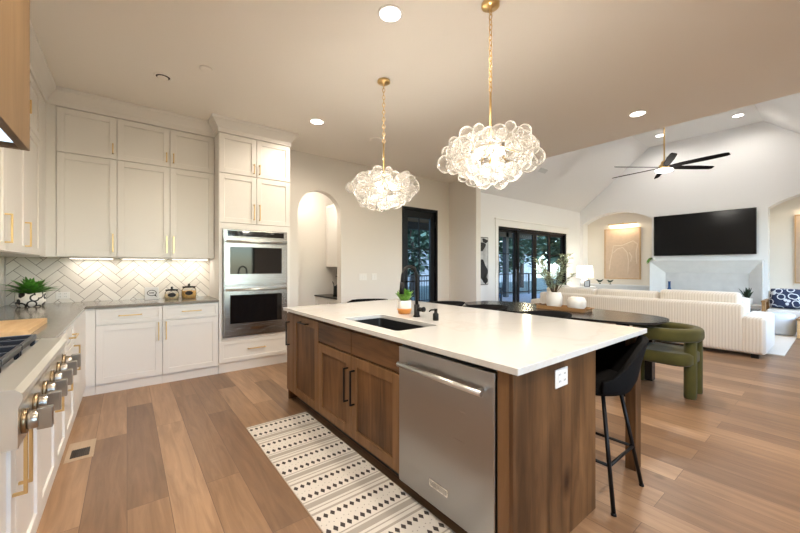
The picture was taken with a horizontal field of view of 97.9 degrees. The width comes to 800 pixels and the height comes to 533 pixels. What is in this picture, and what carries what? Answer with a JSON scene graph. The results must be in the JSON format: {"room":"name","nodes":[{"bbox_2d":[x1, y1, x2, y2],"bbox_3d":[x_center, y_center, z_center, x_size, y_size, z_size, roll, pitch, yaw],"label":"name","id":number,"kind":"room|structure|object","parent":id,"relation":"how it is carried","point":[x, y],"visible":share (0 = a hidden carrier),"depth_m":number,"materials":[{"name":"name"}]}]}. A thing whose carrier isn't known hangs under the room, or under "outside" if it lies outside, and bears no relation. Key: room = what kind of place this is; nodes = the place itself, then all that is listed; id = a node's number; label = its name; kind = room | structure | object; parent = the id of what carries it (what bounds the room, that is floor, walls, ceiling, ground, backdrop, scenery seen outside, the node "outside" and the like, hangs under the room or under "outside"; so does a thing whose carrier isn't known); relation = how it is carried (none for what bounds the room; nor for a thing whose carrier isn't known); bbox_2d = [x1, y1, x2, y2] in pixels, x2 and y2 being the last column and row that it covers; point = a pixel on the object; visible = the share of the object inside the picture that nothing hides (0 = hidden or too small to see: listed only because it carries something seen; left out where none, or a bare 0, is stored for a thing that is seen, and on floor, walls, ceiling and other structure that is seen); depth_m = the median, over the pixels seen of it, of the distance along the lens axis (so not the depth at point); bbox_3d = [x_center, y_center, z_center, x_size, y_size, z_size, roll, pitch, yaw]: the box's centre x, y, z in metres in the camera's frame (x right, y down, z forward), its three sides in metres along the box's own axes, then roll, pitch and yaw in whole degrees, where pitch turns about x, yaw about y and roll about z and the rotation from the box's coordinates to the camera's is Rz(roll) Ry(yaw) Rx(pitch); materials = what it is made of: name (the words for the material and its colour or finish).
{"room":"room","nodes":[
{"label":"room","id":0,"kind":"room"},
{"bbox_2d":[5,150,448,306],"bbox_3d":[-1.602,-0.255,5.622,6.710,3.150,0.151,0,0,-38],"label":"wall","id":1,"kind":"structure","parent":0,"point":[369,242],"depth_m":5.88,"materials":[{"name":"white paint"}]},
{"bbox_2d":[55,292,69,298],"bbox_3d":[-3.729,0.320,3.853,0.115,0.075,0.010,0,0,-38],"label":"wall outlet","id":2,"kind":"object","parent":1,"relation":"attached to","point":[58,295],"visible":1,"depth_m":3.85,"materials":[{"name":"white plastic"}]},
{"bbox_2d":[56,106,116,257],"bbox_3d":[-3.440,-0.877,3.854,0.485,1.555,0.390,0,0,-38],"label":"upper cabinet","id":3,"kind":"object","parent":1,"relation":"attached to","point":[86,143],"visible":1,"depth_m":3.73,"materials":[{"name":"white paint"}]},
{"bbox_2d":[117,119,169,258],"bbox_3d":[-3.053,-0.877,4.157,0.492,1.555,0.390,0,0,-38],"label":"upper cabinet","id":4,"kind":"object","parent":1,"relation":"attached to","point":[143,150],"visible":1,"depth_m":4.04,"materials":[{"name":"white paint"}]},
{"bbox_2d":[122,258,163,259],"bbox_3d":[-3.092,-0.092,4.208,0.420,0.014,0.040,0,0,-38],"label":"light","id":5,"kind":"object","parent":4,"relation":"attached to","point":[122,258],"visible":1,"depth_m":4.23,"materials":[{"name":"white plastic"}]},
{"bbox_2d":[30,21,297,146],"bbox_3d":[-1.973,-1.742,3.460,2.560,0.173,2.820,0,0,-38],"label":"trim","id":6,"kind":"structure","parent":1,"relation":"attached to","point":[52,94],"depth_m":3.96,"materials":[{"name":"white paint"}]},
{"bbox_2d":[168,129,213,258],"bbox_3d":[-2.671,-0.877,4.456,0.475,1.555,0.390,0,0,-38],"label":"upper cabinet","id":7,"kind":"object","parent":1,"relation":"attached to","point":[191,155],"visible":1,"depth_m":4.33,"materials":[{"name":"white paint"}]},
{"bbox_2d":[402,206,437,300],"bbox_3d":[0.387,0.065,7.162,0.960,2.510,0.180,0,0,-38],"label":"door","id":8,"kind":"structure","parent":1,"relation":"in","point":[411,212],"depth_m":7.26,"materials":[{"name":"black paint"}]},
{"bbox_2d":[298,192,336,305],"bbox_3d":[-1.562,-0.130,6.455,2.000,2.900,1.110,0,0,-38],"label":"wall","id":9,"kind":"structure","parent":0,"point":[314,278],"depth_m":6.91,"materials":[{"name":"white paint"}]},
{"bbox_2d":[326,204,336,266],"bbox_3d":[-1.009,-0.610,6.826,0.468,1.240,1.003,0,0,-38],"label":"wall cabinet","id":10,"kind":"object","parent":9,"relation":"attached to","point":[331,213],"visible":0.34,"depth_m":6.91,"materials":[{"name":"white paint"}]},
{"bbox_2d":[30,0,799,182],"bbox_3d":[0.892,-1.890,2.445,6.720,0.120,8.250,0,0,-38],"label":"ceiling","id":11,"kind":"structure","parent":0,"point":[572,71],"depth_m":3.17,"materials":[{"name":"white paint"}]},
{"bbox_2d":[153,72,172,80],"bbox_3d":[-2.283,-1.825,3.356,0.156,0.008,0.156,0,0,-38],"label":"recessed light","id":12,"kind":"object","parent":11,"relation":"in","point":[159,75],"visible":1,"depth_m":3.34,"materials":[{"name":"white paint"}]},
{"bbox_2d":[199,65,212,71],"bbox_3d":[-1.793,-1.824,3.220,0.110,0.012,0.110,0,0,-38],"label":"smoke detector","id":13,"kind":"object","parent":11,"relation":"attached to","point":[204,68],"visible":1,"depth_m":3.20,"materials":[{"name":"white paint"}]},
{"bbox_2d":[309,118,324,124],"bbox_3d":[-1.048,-1.827,4.399,0.186,0.006,0.186,0,0,-38],"label":"recessed light","id":14,"kind":"object","parent":11,"relation":"in","point":[315,121],"visible":1,"depth_m":4.39,"materials":[{"name":"white plastic"}]},
{"bbox_2d":[346,77,419,211],"bbox_3d":[-0.155,-1.189,3.433,0.699,1.281,0.715,0,0,-28],"label":"pendant light","id":15,"kind":"object","parent":11,"relation":"hanging from","point":[383,81],"visible":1,"depth_m":3.40,"materials":[{"name":"clear glass"}]},
{"bbox_2d":[377,4,402,22],"bbox_3d":[-0.071,-1.827,2.523,0.186,0.006,0.186,0,0,-38],"label":"recessed light","id":16,"kind":"object","parent":11,"relation":"in","point":[388,13],"visible":1,"depth_m":2.52,"materials":[{"name":"white plastic"}]},
{"bbox_2d":[437,0,545,189],"bbox_3d":[0.633,-1.189,2.421,0.699,1.281,0.715,0,0,24],"label":"pendant light","id":17,"kind":"object","parent":11,"relation":"hanging from","point":[487,6],"visible":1,"depth_m":2.39,"materials":[{"name":"clear glass"}]},
{"bbox_2d":[628,110,646,116],"bbox_3d":[2.844,-1.827,4.170,0.186,0.006,0.186,0,0,-38],"label":"recessed light","id":18,"kind":"object","parent":11,"relation":"in","point":[640,112],"visible":1,"depth_m":4.16,"materials":[{"name":"white plastic"}]},
{"bbox_2d":[36,327,799,532],"bbox_3d":[3.158,1.380,5.172,13.650,0.120,9.750,0,0,-38],"label":"floor","id":19,"kind":"structure","parent":0,"point":[181,456],"depth_m":2.35,"materials":[{"name":"brown wood"}]},
{"bbox_2d":[0,428,39,532],"bbox_3d":[-1.680,0.925,1.123,0.680,0.790,0.938,0,0,-38],"label":"base cabinet","id":20,"kind":"object","parent":19,"relation":"on","point":[20,467],"visible":0.47,"depth_m":1.34,"materials":[{"name":"white paint"}]},
{"bbox_2d":[35,396,64,532],"bbox_3d":[-2.123,0.875,1.678,0.694,0.890,0.478,0,0,-38],"label":"base cabinet","id":21,"kind":"object","parent":19,"relation":"on","point":[47,435],"visible":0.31,"depth_m":1.87,"materials":[{"name":"white paint"}]},
{"bbox_2d":[0,296,218,339],"bbox_3d":[-2.436,0.415,3.017,1.884,0.026,2.945,0,0,-38],"label":"countertop","id":22,"kind":"structure","parent":21,"relation":"on","point":[60,316],"depth_m":3.26,"materials":[{"name":"grey stone"}]},
{"bbox_2d":[0,318,46,336],"bbox_3d":[-2.502,0.386,2.149,0.390,0.032,0.630,0,0,-38],"label":"cutting board","id":23,"kind":"object","parent":22,"relation":"on","point":[21,326],"visible":0.84,"depth_m":2.16,"materials":[{"name":"brown wood"}]},
{"bbox_2d":[1,277,58,306],"bbox_3d":[-3.715,0.250,3.519,0.449,0.304,0.403,0,0,24],"label":"potted plant","id":24,"kind":"object","parent":22,"relation":"on","point":[29,293],"visible":1,"depth_m":3.46,"materials":[{"name":"green plant"}]},
{"bbox_2d":[0,334,80,452],"bbox_3d":[-1.641,0.420,1.154,0.800,0.200,0.934,0,0,-38],"label":"rangetop","id":25,"kind":"object","parent":22,"relation":"on","point":[35,375],"visible":1,"depth_m":1.19,"materials":[{"name":"silver metal"}]},
{"bbox_2d":[145,287,158,299],"bbox_3d":[-3.004,0.327,4.216,0.140,0.150,0.027,0,0,-38],"label":"sign","id":26,"kind":"object","parent":22,"relation":"on","point":[151,293],"visible":1,"depth_m":4.21,"materials":[{"name":"white paper"}]},
{"bbox_2d":[165,286,178,299],"bbox_3d":[-2.812,0.324,4.296,0.150,0.155,0.157,0,0,-38],"label":"canister","id":27,"kind":"object","parent":22,"relation":"on","point":[169,296],"visible":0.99,"depth_m":4.25,"materials":[{"name":"gold glass"}]},
{"bbox_2d":[182,284,195,298],"bbox_3d":[-2.679,0.309,4.426,0.164,0.185,0.172,0,0,-38],"label":"canister","id":28,"kind":"object","parent":22,"relation":"on","point":[187,294],"visible":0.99,"depth_m":4.37,"materials":[{"name":"brown wood"}]},
{"bbox_2d":[50,333,72,490],"bbox_3d":[-2.404,0.875,2.036,0.694,0.890,0.428,0,0,-38],"label":"base cabinet","id":29,"kind":"object","parent":19,"relation":"on","point":[60,416],"visible":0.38,"depth_m":2.27,"materials":[{"name":"white paint"}]},
{"bbox_2d":[61,322,80,457],"bbox_3d":[-2.684,0.875,2.394,0.694,0.890,0.478,0,0,-38],"label":"base cabinet","id":30,"kind":"object","parent":19,"relation":"on","point":[69,331],"visible":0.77,"depth_m":2.62,"materials":[{"name":"white paint"}]},
{"bbox_2d":[63,438,95,463],"bbox_3d":[-2.289,1.316,2.501,0.150,0.008,0.320,0,0,-38],"label":"floor vent","id":31,"kind":"object","parent":19,"relation":"in","point":[84,449],"visible":1,"depth_m":2.48,"materials":[{"name":"brown wood"}]},
{"bbox_2d":[70,446,90,458],"bbox_3d":[-2.259,1.314,2.463,0.100,0.004,0.135,0,0,-38],"label":"grille","id":32,"kind":"object","parent":31,"relation":"attached to","point":[77,453],"depth_m":2.46,"materials":[{"name":"brown metal"}]},
{"bbox_2d":[70,309,95,431],"bbox_3d":[-3.299,0.875,3.206,0.728,0.890,1.554,0,0,-38],"label":"base cabinet","id":33,"kind":"object","parent":19,"relation":"on","point":[85,324],"visible":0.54,"depth_m":3.51,"materials":[{"name":"white paint"}]},
{"bbox_2d":[96,305,161,394],"bbox_3d":[-3.068,0.875,3.964,0.565,0.890,0.644,0,0,-38],"label":"base cabinet","id":34,"kind":"object","parent":19,"relation":"on","point":[128,339],"visible":0.98,"depth_m":3.73,"materials":[{"name":"white paint"}]},
{"bbox_2d":[162,302,217,382],"bbox_3d":[-2.621,0.875,4.315,0.568,0.890,0.644,0,0,-38],"label":"base cabinet","id":35,"kind":"object","parent":19,"relation":"on","point":[189,330],"visible":0.98,"depth_m":4.08,"materials":[{"name":"white paint"}]},
{"bbox_2d":[209,132,289,373],"bbox_3d":[-2.048,-0.168,4.773,0.889,2.975,0.660,0,0,-38],"label":"tall cabinet","id":36,"kind":"object","parent":19,"relation":"on","point":[252,177],"visible":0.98,"depth_m":4.50,"materials":[{"name":"white paint"}]},
{"bbox_2d":[222,229,286,337],"bbox_3d":[-2.014,0.208,4.717,0.798,1.347,0.689,0,0,-38],"label":"double oven","id":37,"kind":"object","parent":36,"relation":"in","point":[254,263],"visible":0.94,"depth_m":4.46,"materials":[{"name":"silver metal"}]},
{"bbox_2d":[316,296,336,304],"bbox_3d":[-1.100,0.955,6.755,0.698,0.730,1.003,0,0,-38],"label":"base cabinet","id":38,"kind":"object","parent":19,"relation":"on","point":[319,300],"visible":0.13,"depth_m":6.63,"materials":[{"name":"white paint"}]},
{"bbox_2d":[314,294,336,299],"bbox_3d":[-1.108,0.576,6.749,0.718,0.026,1.003,0,0,-38],"label":"countertop","id":39,"kind":"structure","parent":38,"relation":"on","point":[330,296],"depth_m":6.69,"materials":[{"name":"black stone"}]},
{"bbox_2d":[247,412,454,532],"bbox_3d":[-0.407,1.316,2.174,0.510,0.008,2.075,0,0,-38],"label":"runner rug","id":40,"kind":"object","parent":19,"relation":"on","point":[342,492],"visible":1,"depth_m":2.10,"materials":[{"name":"white fabric"}]},
{"bbox_2d":[347,299,387,302],"bbox_3d":[-0.464,0.884,4.558,0.729,0.877,0.501,0,0,-44],"label":"counter stool","id":41,"kind":"object","parent":19,"relation":"on","point":[354,300],"visible":0.09,"depth_m":4.76,"materials":[{"name":"black fabric"}]},
{"bbox_2d":[396,344,496,532],"bbox_3d":[0.439,0.882,1.941,0.716,0.875,0.672,0,0,-38],"label":"dishwasher","id":42,"kind":"object","parent":19,"relation":"on","point":[448,405],"visible":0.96,"depth_m":1.69,"materials":[{"name":"grey metal"}]},
{"bbox_2d":[429,301,464,305],"bbox_3d":[0.491,0.884,4.249,0.729,0.877,0.501,0,0,-35],"label":"counter stool","id":43,"kind":"object","parent":19,"relation":"on","point":[455,303],"visible":0.12,"depth_m":4.46,"materials":[{"name":"black fabric"}]},
{"bbox_2d":[285,312,640,532],"bbox_3d":[0.210,0.878,2.877,1.458,0.884,2.610,0,0,-38],"label":"kitchen island","id":44,"kind":"object","parent":19,"relation":"on","point":[349,378],"visible":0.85,"depth_m":1.83,"materials":[{"name":"brown wood"}]},
{"bbox_2d":[283,299,646,375],"bbox_3d":[0.229,0.421,2.876,1.463,0.030,2.645,0,0,-38],"label":"island countertop","id":45,"kind":"structure","parent":44,"relation":"on","point":[517,344],"depth_m":2.18,"materials":[{"name":"white stone"}]},
{"bbox_2d":[356,318,424,330],"bbox_3d":[-0.089,0.553,2.575,0.405,0.234,0.735,0,0,-38],"label":"sink","id":46,"kind":"object","parent":45,"relation":"in","point":[394,325],"visible":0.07,"depth_m":2.83,"materials":[{"name":"black metal"}]},
{"bbox_2d":[395,289,413,313],"bbox_3d":[0.032,0.297,3.006,0.168,0.217,0.161,0,0,23],"label":"herb pot","id":47,"kind":"object","parent":45,"relation":"on","point":[404,304],"visible":0.91,"depth_m":2.96,"materials":[{"name":"white ceramic"}]},
{"bbox_2d":[399,265,425,316],"bbox_3d":[0.095,0.196,2.747,0.207,0.418,0.106,0,0,-38],"label":"faucet","id":48,"kind":"object","parent":45,"relation":"on","point":[417,309],"visible":1,"depth_m":2.79,"materials":[{"name":"black metal"}]},
{"bbox_2d":[429,308,438,320],"bbox_3d":[0.255,0.361,2.613,0.080,0.088,0.044,0,0,-38],"label":"soap dispenser","id":49,"kind":"object","parent":45,"relation":"on","point":[435,314],"visible":1,"depth_m":2.61,"materials":[{"name":"black metal"}]},
{"bbox_2d":[555,366,567,388],"bbox_3d":[0.773,0.530,1.665,0.115,0.088,0.010,0,0,-38],"label":"island outlet","id":50,"kind":"object","parent":44,"relation":"attached to","point":[561,375],"visible":1,"depth_m":1.66,"materials":[{"name":"white plastic"}]},
{"bbox_2d":[463,304,507,310],"bbox_3d":[0.897,0.884,3.827,0.729,0.877,0.501,0,0,-38],"label":"counter stool","id":51,"kind":"object","parent":19,"relation":"on","point":[481,306],"visible":0.16,"depth_m":4.03,"materials":[{"name":"black fabric"}]},
{"bbox_2d":[516,310,571,318],"bbox_3d":[1.321,0.884,3.254,0.729,0.877,0.501,0,0,-41],"label":"counter stool","id":52,"kind":"object","parent":19,"relation":"on","point":[557,314],"visible":0.07,"depth_m":3.46,"materials":[{"name":"black fabric"}]},
{"bbox_2d":[465,301,668,396],"bbox_3d":[1.972,0.943,4.618,1.080,0.755,2.550,0,0,-38],"label":"dining table","id":53,"kind":"object","parent":19,"relation":"on","point":[597,315],"visible":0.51,"depth_m":4.02,"materials":[{"name":"black wood"}]},
{"bbox_2d":[535,303,594,312],"bbox_3d":[2.145,0.538,4.576,0.260,0.053,0.726,0,0,-38],"label":"serving tray","id":54,"kind":"object","parent":53,"relation":"on","point":[538,305],"visible":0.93,"depth_m":4.46,"materials":[{"name":"brown wood"}]},
{"bbox_2d":[531,253,575,306],"bbox_3d":[2.026,0.185,4.702,0.620,0.734,0.491,0,0,-13],"label":"vase","id":55,"kind":"object","parent":54,"relation":"on","point":[553,298],"visible":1,"depth_m":4.59,"materials":[{"name":"white ceramic"}]},
{"bbox_2d":[567,296,585,308],"bbox_3d":[2.250,0.469,4.442,0.224,0.166,0.224,0,0,-38],"label":"ceramic jar","id":56,"kind":"object","parent":54,"relation":"on","point":[574,301],"visible":0.91,"depth_m":4.36,"materials":[{"name":"white ceramic"}]},
{"bbox_2d":[590,283,649,290],"bbox_3d":[6.850,0.945,10.991,0.340,0.750,1.934,0,0,-38],"label":"base cabinet","id":57,"kind":"object","parent":19,"relation":"on","point":[598,286],"visible":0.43,"depth_m":10.75,"materials":[{"name":"grey paint"}]},
{"bbox_2d":[595,334,648,516],"bbox_3d":[1.283,0.884,2.224,0.729,0.877,0.501,0,0,-38],"label":"counter stool","id":58,"kind":"object","parent":19,"relation":"on","point":[617,365],"visible":0.48,"depth_m":1.99,"materials":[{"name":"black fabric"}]},
{"bbox_2d":[531,287,774,358],"bbox_3d":[4.403,0.858,6.623,1.000,0.925,3.640,0,0,-38],"label":"sofa","id":59,"kind":"object","parent":19,"relation":"on","point":[724,320],"visible":0.6,"depth_m":5.44,"materials":[{"name":"white fabric"}]},
{"bbox_2d":[547,287,597,294],"bbox_3d":[3.587,0.646,7.292,0.240,0.423,1.006,0,0,-38],"label":"cushion","id":60,"kind":"object","parent":59,"relation":"on","point":[575,290],"depth_m":7.09,"materials":[{"name":"beige fabric"}]},
{"bbox_2d":[597,289,659,297],"bbox_3d":[4.221,0.646,6.482,0.240,0.423,1.006,0,0,-38],"label":"cushion","id":61,"kind":"object","parent":59,"relation":"on","point":[608,292],"depth_m":6.36,"materials":[{"name":"beige fabric"}]},
{"bbox_2d":[660,289,741,302],"bbox_3d":[4.855,0.626,5.673,0.240,0.463,1.006,0,0,-38],"label":"cushion","id":62,"kind":"object","parent":59,"relation":"on","point":[691,295],"depth_m":5.55,"materials":[{"name":"beige fabric"}]},
{"bbox_2d":[742,297,749,313],"bbox_3d":[5.274,0.655,5.527,0.395,0.365,0.200,0,0,45],"label":"throw pillow","id":63,"kind":"object","parent":59,"relation":"on","point":[746,301],"visible":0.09,"depth_m":5.37,"materials":[{"name":"white fabric"}]},
{"bbox_2d":[632,322,704,399],"bbox_3d":[2.815,0.970,3.734,0.633,0.700,0.678,0,0,-38],"label":"dining chair","id":64,"kind":"object","parent":19,"relation":"on","point":[689,356],"visible":0.81,"depth_m":3.49,"materials":[{"name":"green fabric"}]},
{"bbox_2d":[650,259,763,304],"bbox_3d":[7.920,0.578,9.155,0.240,1.485,2.310,0,0,-38],"label":"fireplace surround","id":65,"kind":"object","parent":19,"relation":"on","point":[699,275],"visible":0.54,"depth_m":9.02,"materials":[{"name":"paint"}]},
{"bbox_2d":[750,304,761,310],"bbox_3d":[7.670,1.110,8.960,0.425,0.420,2.450,0,0,-38],"label":"hearth","id":66,"kind":"object","parent":19,"relation":"on","point":[753,306],"visible":0.02,"depth_m":8.02,"materials":[{"name":"stone"}]},
{"bbox_2d":[739,287,753,304],"bbox_3d":[8.188,0.685,8.199,0.215,0.427,0.305,0,0,16],"label":"potted plant","id":67,"kind":"object","parent":66,"relation":"on","point":[747,293],"visible":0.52,"depth_m":8.18,"materials":[{"name":"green plant"}]},
{"bbox_2d":[761,291,799,318],"bbox_3d":[8.141,0.920,7.316,0.780,0.800,0.710,0,0,-38],"label":"lounge chair","id":68,"kind":"object","parent":19,"relation":"on","point":[766,302],"visible":0.32,"depth_m":7.30,"materials":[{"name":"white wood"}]},
{"bbox_2d":[766,308,799,318],"bbox_3d":[8.121,0.985,7.300,0.610,0.170,0.580,0,0,-38],"label":"seat cushion","id":69,"kind":"object","parent":68,"relation":"on","point":[796,312],"depth_m":7.17,"materials":[{"name":"white fabric"}]},
{"bbox_2d":[770,288,799,308],"bbox_3d":[8.137,0.675,7.338,0.200,0.417,0.489,0,0,-38],"label":"throw pillow","id":70,"kind":"object","parent":68,"relation":"on","point":[779,297],"visible":1,"depth_m":7.30,"materials":[{"name":"blue fabric"}]},
{"bbox_2d":[766,332,796,355],"bbox_3d":[5.518,1.314,7.592,2.850,0.012,4.050,0,0,-38],"label":"area rug","id":71,"kind":"object","parent":19,"relation":"on","point":[783,343],"visible":0.21,"depth_m":5.84,"materials":[{"name":"beige carpet"}]},
{"bbox_2d":[772,312,796,335],"bbox_3d":[7.380,1.109,6.796,0.470,0.398,0.470,0,0,-38],"label":"pouf","id":72,"kind":"object","parent":71,"relation":"on","point":[785,323],"visible":0.62,"depth_m":6.60,"materials":[{"name":"white fabric"}]},
{"bbox_2d":[796,317,799,338],"bbox_3d":[7.493,1.129,6.310,0.460,0.358,0.395,0,0,-38],"label":"side table","id":73,"kind":"object","parent":19,"relation":"on","point":[798,318],"visible":1,"depth_m":6.32,"materials":[{"name":"brown wood"}]},
{"bbox_3d":[5.814,0.970,10.904,0.540,0.700,0.540,0,0,-38],"label":"side table","id":74,"kind":"object","parent":19,"relation":"on","visible":0},
{"bbox_2d":[576,266,593,285],"bbox_3d":[5.795,0.299,10.927,0.480,0.639,0.480,0,0,-38],"label":"table lamp","id":75,"kind":"object","parent":74,"relation":"on","point":[584,272],"visible":0.79,"depth_m":10.75,"materials":[{"name":"white ceramic"}]},
{"bbox_2d":[449,176,480,305],"bbox_3d":[1.276,-0.255,7.502,0.140,3.150,1.040,0,0,-38],"label":"wall","id":76,"kind":"structure","parent":0,"point":[464,200],"depth_m":7.29,"materials":[{"name":"white paint"}]},
{"bbox_2d":[481,192,579,300],"bbox_3d":[3.533,-0.250,9.842,6.300,3.140,0.140,0,0,-38],"label":"wall","id":77,"kind":"structure","parent":0,"point":[492,206],"depth_m":9.58,"materials":[{"name":"white paint"}]},
{"bbox_2d":[481,237,487,284],"bbox_3d":[1.939,-0.135,8.479,0.610,1.170,0.038,0,0,-38],"label":"art","id":78,"kind":"object","parent":77,"relation":"attached to","point":[484,240],"visible":0.46,"depth_m":8.56,"materials":[{"name":"black"}]},
{"bbox_2d":[498,226,565,301],"bbox_3d":[3.871,0.140,10.100,3.550,2.360,0.130,0,0,-38],"label":"door","id":79,"kind":"structure","parent":77,"relation":"in","point":[516,231],"depth_m":10.04,"materials":[{"name":"black paint"}]},
{"bbox_2d":[494,218,569,300],"bbox_3d":[3.925,0.040,10.031,3.840,2.560,0.045,0,0,-38],"label":"trim","id":80,"kind":"structure","parent":77,"relation":"attached to","point":[498,221],"depth_m":9.53,"materials":[{"name":"white paint"}]},
{"bbox_2d":[480,93,799,211],"bbox_3d":[5.650,-2.650,7.423,7.150,1.900,6.560,0,0,-38],"label":"sloped ceiling","id":81,"kind":"structure","parent":0,"point":[572,180],"depth_m":9.25,"materials":[{"name":"white paint"}]},
{"bbox_2d":[614,127,730,178],"bbox_3d":[5.498,-2.729,7.252,1.924,1.499,2.053,0,0,-38],"label":"ceiling fan","id":82,"kind":"object","parent":81,"relation":"hanging from","point":[665,166],"visible":0.88,"depth_m":7.18,"materials":[{"name":"black metal"}]},
{"bbox_2d":[580,121,799,298],"bbox_3d":[8.146,-1.110,9.345,0.350,4.860,6.430,0,0,-38],"label":"wall","id":83,"kind":"structure","parent":0,"point":[761,171],"depth_m":9.01,"materials":[{"name":"white paint"}]},
{"bbox_2d":[654,207,756,255],"bbox_3d":[7.960,-0.863,9.215,0.103,1.125,2.075,0,0,-38],"label":"television","id":84,"kind":"object","parent":83,"relation":"attached to","point":[734,231],"visible":1,"depth_m":9.06,"materials":[{"name":"black"}]},
{"bbox_2d":[588,196,799,289],"bbox_3d":[8.327,-0.330,9.519,0.150,3.300,6.480,0,0,-38],"label":"wall niche","id":85,"kind":"object","parent":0,"point":[781,215],"depth_m":10.45,"materials":[{"name":"beige paint"}]},
{"bbox_2d":[604,227,640,278],"bbox_3d":[7.023,-0.407,11.025,0.044,1.605,1.020,0,0,-38],"label":"framed art","id":86,"kind":"object","parent":85,"relation":"attached to","point":[622,246],"visible":1,"depth_m":11.01,"materials":[{"name":"beige paper"}]},
{"bbox_2d":[794,214,799,282],"bbox_3d":[9.569,-0.407,7.774,0.044,1.605,1.020,0,0,-38],"label":"framed art","id":87,"kind":"object","parent":85,"relation":"attached to","point":[796,217],"visible":1,"depth_m":8.14,"materials":[{"name":"brown wood"}]},
{"bbox_3d":[-1.648,-0.255,0.361,0.150,3.150,8.100,0,0,-38],"label":"wall","id":88,"kind":"structure","parent":0,"visible":0},
{"bbox_2d":[0,257,4,306],"bbox_3d":[-3.217,0.151,2.495,0.011,0.500,2.775,0,0,-38],"label":"wall","id":89,"kind":"structure","parent":88,"relation":"attached to","point":[2,259],"depth_m":3.51,"materials":[{"name":"white tile"}]},
{"bbox_2d":[0,147,12,251],"bbox_3d":[-2.632,-0.877,2.054,0.390,1.555,0.578,0,0,-38],"label":"upper cabinet","id":90,"kind":"object","parent":89,"relation":"attached to","point":[3,213],"visible":0.4,"depth_m":2.33,"materials":[{"name":"white paint"}]},
{"bbox_2d":[0,100,31,253],"bbox_3d":[-2.992,-0.877,2.515,0.390,1.555,0.588,0,0,-38],"label":"upper cabinet","id":91,"kind":"object","parent":89,"relation":"attached to","point":[15,158],"visible":0.43,"depth_m":2.65,"materials":[{"name":"white paint"}]},
{"bbox_2d":[0,74,39,255],"bbox_3d":[-3.375,-0.877,2.971,0.350,1.555,0.598,0,0,-38],"label":"upper cabinet","id":92,"kind":"object","parent":89,"relation":"attached to","point":[32,156],"visible":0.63,"depth_m":3.13,"materials":[{"name":"white paint"}]},
{"bbox_2d":[0,93,55,256],"bbox_3d":[-3.715,-0.877,3.478,0.407,1.555,0.613,0,0,-38],"label":"filler panel","id":93,"kind":"object","parent":89,"relation":"attached to","point":[47,141],"visible":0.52,"depth_m":3.55,"materials":[{"name":"white paint"}]},
{"bbox_2d":[0,0,29,150],"bbox_3d":[-1.728,-1.204,1.085,0.613,1.247,1.220,0,0,-38],"label":"range hood","id":94,"kind":"object","parent":88,"relation":"attached to","point":[14,14],"visible":1,"depth_m":1.54,"materials":[{"name":"brown wood"}]},
{"bbox_2d":[0,128,12,142],"bbox_3d":[-1.789,-0.597,1.508,0.102,0.005,0.340,0,0,-38],"label":"lamp","id":95,"kind":"object","parent":94,"relation":"attached to","point":[4,136],"depth_m":1.59,"materials":[{"name":"white"}]},
{"label":"outside","id":96,"kind":"structure","parent":0,"visible":0},
{"bbox_2d":[408,278,557,301],"bbox_3d":[-5.872,1.520,30.204,52.000,0.200,35.200,0,0,-38],"label":"lawn","id":97,"kind":"structure","parent":96,"point":[540,281],"depth_m":22.49,"materials":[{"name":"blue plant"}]},
{"bbox_2d":[408,230,428,296],"bbox_3d":[0.585,-0.868,16.464,2.697,4.636,2.769,0,0,-38],"label":"tree","id":98,"kind":"object","parent":97,"relation":"on","point":[413,261],"visible":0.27,"depth_m":16.15,"materials":[{"name":"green plant"}]},
{"bbox_2d":[408,250,530,286],"bbox_3d":[0.078,0.130,24.220,33.990,2.620,0.040,0,0,-38],"label":"fence","id":99,"kind":"object","parent":97,"relation":"on","point":[527,269],"visible":0.03,"depth_m":31.19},
{"bbox_2d":[499,237,530,290],"bbox_3d":[5.925,-0.966,19.905,3.100,4.831,3.074,0,0,-38],"label":"tree","id":100,"kind":"object","parent":97,"relation":"on","point":[521,241],"visible":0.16,"depth_m":19.55,"materials":[{"name":"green plant"}]},
{"bbox_2d":[502,236,546,287],"bbox_3d":[8.322,-1.663,23.543,3.333,6.220,3.660,0,0,-38],"label":"tree","id":101,"kind":"object","parent":97,"relation":"on","point":[521,265],"visible":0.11,"depth_m":23.46,"materials":[{"name":"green plant"}]},
{"bbox_2d":[499,236,552,261],"bbox_3d":[12.784,-3.308,37.351,7.682,9.502,8.019,0,0,-38],"label":"tree","id":102,"kind":"object","parent":97,"relation":"on","point":[544,237],"visible":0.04,"depth_m":36.27,"materials":[{"name":"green plant"}]},
{"bbox_2d":[539,236,559,265],"bbox_3d":[18.750,-3.268,40.840,7.471,9.424,7.818,0,0,-38],"label":"tree","id":103,"kind":"object","parent":97,"relation":"on","point":[555,242],"visible":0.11,"depth_m":39.64,"materials":[{"name":"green plant"}]},
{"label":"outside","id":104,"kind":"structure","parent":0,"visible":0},
{"bbox_2d":[499,293,539,302],"bbox_3d":[2.523,1.400,11.781,13.500,0.120,4.160,0,0,-38],"label":"patio","id":105,"kind":"structure","parent":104,"point":[525,298],"depth_m":14.59,"materials":[{"name":"concrete"}]},
{"bbox_2d":[408,274,529,300],"bbox_3d":[1.245,0.830,13.169,13.020,1.020,0.060,0,0,-38],"label":"railing","id":106,"kind":"object","parent":105,"relation":"on","point":[409,276],"visible":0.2,"depth_m":15.70,"materials":[{"name":"black metal"}]},
{"bbox_2d":[408,217,530,296],"bbox_3d":[3.852,-0.145,12.517,9.500,2.970,3.640,0,0,-38],"label":"covered porch","id":107,"kind":"object","parent":105,"relation":"on","point":[412,222],"visible":0.13,"depth_m":15.22,"materials":[{"name":"brown wood"}]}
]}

